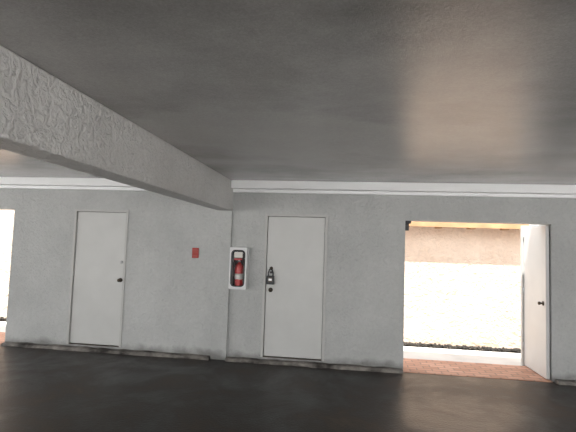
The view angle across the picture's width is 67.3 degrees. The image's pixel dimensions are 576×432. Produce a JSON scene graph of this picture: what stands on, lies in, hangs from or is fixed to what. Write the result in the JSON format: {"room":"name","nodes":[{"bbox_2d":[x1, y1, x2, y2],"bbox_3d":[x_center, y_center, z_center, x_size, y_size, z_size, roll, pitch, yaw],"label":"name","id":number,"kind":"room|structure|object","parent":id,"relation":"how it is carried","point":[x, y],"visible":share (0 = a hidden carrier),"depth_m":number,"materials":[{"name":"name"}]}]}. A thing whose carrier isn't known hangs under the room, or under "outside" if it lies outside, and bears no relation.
{"room":"parking garage","nodes":[
{"label":"parking garage","id":0,"kind":"room"},
{"bbox_2d":[0,0,575,184],"bbox_3d":[-0.725,-0.957,1.222,20.200,0.220,10.700,1,-4,7],"label":"ceiling","id":1,"kind":"structure","parent":0,"point":[413,91],"depth_m":2.35,"materials":[{"name":"paint"}]},
{"bbox_2d":[0,45,233,210],"bbox_3d":[-1.582,-0.654,1.260,0.235,0.435,10.400,1,-4,7],"label":"ceiling beam","id":2,"kind":"structure","parent":1,"relation":"attached to","point":[43,117],"depth_m":2.78,"materials":[{"name":"white paint"}]},
{"bbox_2d":[0,188,575,381],"bbox_3d":[-0.201,0.801,6.337,20.000,2.580,0.200,1,-4,7],"label":"wall","id":3,"kind":"structure","parent":0,"point":[168,292],"depth_m":6.30,"materials":[{"name":"paint"}]},
{"bbox_2d":[0,177,146,190],"bbox_3d":[-5.570,-0.551,6.936,9.135,0.160,0.170,1,-4,7],"label":"trim","id":4,"kind":"structure","parent":3,"relation":"attached to","point":[5,182],"depth_m":6.61,"materials":[{"name":"paint"}]},
{"bbox_2d":[68,343,118,346],"bbox_3d":[-2.914,1.945,6.563,0.810,0.008,0.125,1,-4,7],"label":"sill","id":5,"kind":"structure","parent":3,"relation":"attached to","point":[68,343],"depth_m":6.52,"materials":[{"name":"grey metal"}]},
{"bbox_2d":[66,209,128,346],"bbox_3d":[-2.880,0.927,6.627,0.880,2.050,0.132,1,-4,7],"label":"frame","id":6,"kind":"object","parent":3,"relation":"attached to","point":[76,210],"visible":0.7,"depth_m":6.59,"materials":[{"name":"paint"}]},
{"bbox_2d":[70,212,125,345],"bbox_3d":[-2.883,0.939,6.610,0.798,1.995,0.044,1,-4,7],"label":"leaf","id":7,"kind":"object","parent":3,"relation":"attached to","point":[100,242],"visible":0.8,"depth_m":6.59,"materials":[{"name":"paint"}]},
{"bbox_2d":[1,342,209,360],"bbox_3d":[-2.745,1.990,6.416,3.275,0.050,0.128,1,-4,7],"label":"baseboard","id":8,"kind":"structure","parent":3,"relation":"attached to","point":[16,344],"depth_m":6.38,"materials":[{"name":"concrete"}]},
{"bbox_2d":[192,248,198,257],"bbox_3d":[-1.367,0.546,6.397,0.100,0.150,0.014,1,-4,7],"label":"notice sign","id":9,"kind":"object","parent":3,"relation":"attached to","point":[195,251],"visible":1,"depth_m":6.39,"materials":[{"name":"red plastic"}]},
{"bbox_2d":[210,210,232,359],"bbox_3d":[-0.966,0.991,6.296,0.235,2.145,0.050,1,-4,7],"label":"pillar","id":10,"kind":"structure","parent":3,"relation":"attached to","point":[223,238],"depth_m":6.27,"materials":[{"name":"paint"}]},
{"bbox_2d":[228,247,248,289],"bbox_3d":[-0.701,0.746,6.212,0.250,0.590,0.182,1,-4,7],"label":"fire extinguisher cabinet","id":11,"kind":"object","parent":3,"relation":"attached to","point":[239,257],"visible":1,"depth_m":6.14,"materials":[{"name":"white metal"}]},
{"bbox_2d":[263,355,321,360],"bbox_3d":[0.063,2.018,6.175,0.835,0.008,0.125,1,-4,7],"label":"sill","id":12,"kind":"structure","parent":3,"relation":"attached to","point":[263,355],"depth_m":6.12,"materials":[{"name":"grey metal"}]},
{"bbox_2d":[260,213,327,360],"bbox_3d":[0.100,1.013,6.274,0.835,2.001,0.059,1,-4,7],"label":"door frame","id":13,"kind":"object","parent":3,"relation":"attached to","point":[272,216],"visible":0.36,"depth_m":6.23,"materials":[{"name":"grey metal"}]},
{"bbox_2d":[264,216,324,358],"bbox_3d":[0.094,1.012,6.222,0.823,1.995,0.044,1,-4,7],"label":"leaf","id":14,"kind":"object","parent":3,"relation":"attached to","point":[295,248],"visible":0.92,"depth_m":6.20,"materials":[{"name":"paint"}]},
{"bbox_2d":[266,269,274,284],"bbox_3d":[-0.250,0.869,6.207,0.110,0.225,0.052,1,-4,7],"label":"padlock","id":15,"kind":"object","parent":14,"relation":"attached to","point":[270,279],"visible":1,"depth_m":6.19,"materials":[{"name":"black metal"}]},
{"bbox_2d":[225,357,402,372],"bbox_3d":[0.331,2.066,6.015,2.460,0.050,0.127,1,-4,7],"label":"baseboard","id":16,"kind":"structure","parent":3,"relation":"attached to","point":[227,359],"depth_m":5.99,"materials":[{"name":"concrete"}]},
{"bbox_2d":[231,180,575,197],"bbox_3d":[4.459,-0.304,5.627,10.630,0.160,0.170,1,-4,7],"label":"trim","id":17,"kind":"structure","parent":3,"relation":"attached to","point":[243,186],"depth_m":5.95,"materials":[{"name":"paint"}]},
{"bbox_2d":[405,221,410,230],"bbox_3d":[1.689,0.137,6.100,0.084,0.139,0.080,1,-4,7],"label":"bracket","id":18,"kind":"object","parent":3,"relation":"attached to","point":[407,223],"visible":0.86,"depth_m":6.07,"materials":[{"name":"black metal"}]},
{"bbox_2d":[555,379,575,385],"bbox_3d":[6.566,2.219,5.201,6.220,0.051,0.128,1,-4,7],"label":"baseboard","id":19,"kind":"structure","parent":3,"relation":"attached to","point":[558,381],"depth_m":5.57,"materials":[{"name":"concrete"}]},
{"bbox_2d":[0,344,575,431],"bbox_3d":[-0.928,1.792,0.954,20.000,0.150,10.500,1,-4,7],"label":"floor","id":20,"kind":"structure","parent":0,"point":[42,390],"depth_m":4.76,"materials":[{"name":"grey concrete"}]},
{"bbox_2d":[409,221,528,228],"bbox_3d":[5.467,0.184,7.139,15.000,0.150,0.015,1,-4,7],"label":"fascia","id":21,"kind":"object","parent":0,"point":[424,224],"depth_m":7.44,"materials":[{"name":"beige paint"}]},
{"bbox_3d":[3.688,1.064,6.232,0.150,2.300,0.620,1,-4,7],"label":"wall","id":22,"kind":"structure","parent":0,"visible":0},
{"bbox_2d":[521,226,530,365],"bbox_3d":[3.576,1.188,6.501,0.135,2.080,0.060,1,-4,7],"label":"frame post","id":23,"kind":"object","parent":22,"relation":"attached to","point":[522,227],"visible":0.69,"depth_m":6.49,"materials":[{"name":"paint"}]},
{"bbox_2d":[524,226,549,378],"bbox_3d":[3.506,1.168,6.117,0.045,2.025,0.700,1,-4,7],"label":"leaf","id":24,"kind":"object","parent":23,"relation":"attached to","point":[536,239],"visible":1,"depth_m":6.04,"materials":[{"name":"paint"}]},
{"label":"outside","id":25,"kind":"structure","parent":0,"visible":0},
{"bbox_3d":[-0.044,2.283,7.820,26.000,0.110,0.220,1,-4,7],"label":"soil","id":26,"kind":"object","parent":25,"visible":0},
{"bbox_2d":[0,317,520,352],"bbox_3d":[-1.675,2.141,8.043,13.730,0.098,0.197,1,-4,7],"label":"gravel bed","id":27,"kind":"object","parent":26,"relation":"on","point":[410,344],"visible":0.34,"depth_m":7.40,"materials":[{"name":"gravel"}]},
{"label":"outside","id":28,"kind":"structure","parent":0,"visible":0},
{"bbox_2d":[0,321,521,365],"bbox_3d":[-0.113,2.230,7.287,26.000,0.140,0.860,1,-4,7],"label":"walkway","id":29,"kind":"structure","parent":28,"point":[503,358],"depth_m":6.92,"materials":[{"name":"concrete"}]},
{"bbox_2d":[0,332,4,343],"bbox_3d":[-5.251,2.047,7.148,1.830,0.148,0.750,1,-4,7],"label":"threshold","id":30,"kind":"object","parent":29,"relation":"on","point":[2,334],"visible":0.1,"depth_m":7.08,"materials":[{"name":"brick"}]},
{"bbox_2d":[403,358,552,382],"bbox_3d":[2.558,2.239,6.129,1.895,0.148,0.750,1,-4,7],"label":"brick floor","id":31,"kind":"structure","parent":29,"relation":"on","point":[467,369],"depth_m":6.07,"materials":[{"name":"brick"}]},
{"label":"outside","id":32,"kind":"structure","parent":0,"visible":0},
{"bbox_2d":[0,210,520,348],"bbox_3d":[0.029,0.911,8.119,26.000,2.890,0.200,1,-4,7],"label":"wall","id":33,"kind":"structure","parent":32,"point":[462,286],"depth_m":7.61,"materials":[{"name":"paint"}]},
{"bbox_2d":[409,226,508,229],"bbox_3d":[5.377,0.230,7.271,14.390,0.110,0.210,1,-4,7],"label":"rafters","id":34,"kind":"object","parent":33,"relation":"attached to","point":[409,226],"visible":0.16,"depth_m":7.52,"materials":[{"name":"brown wood"}]}
]}

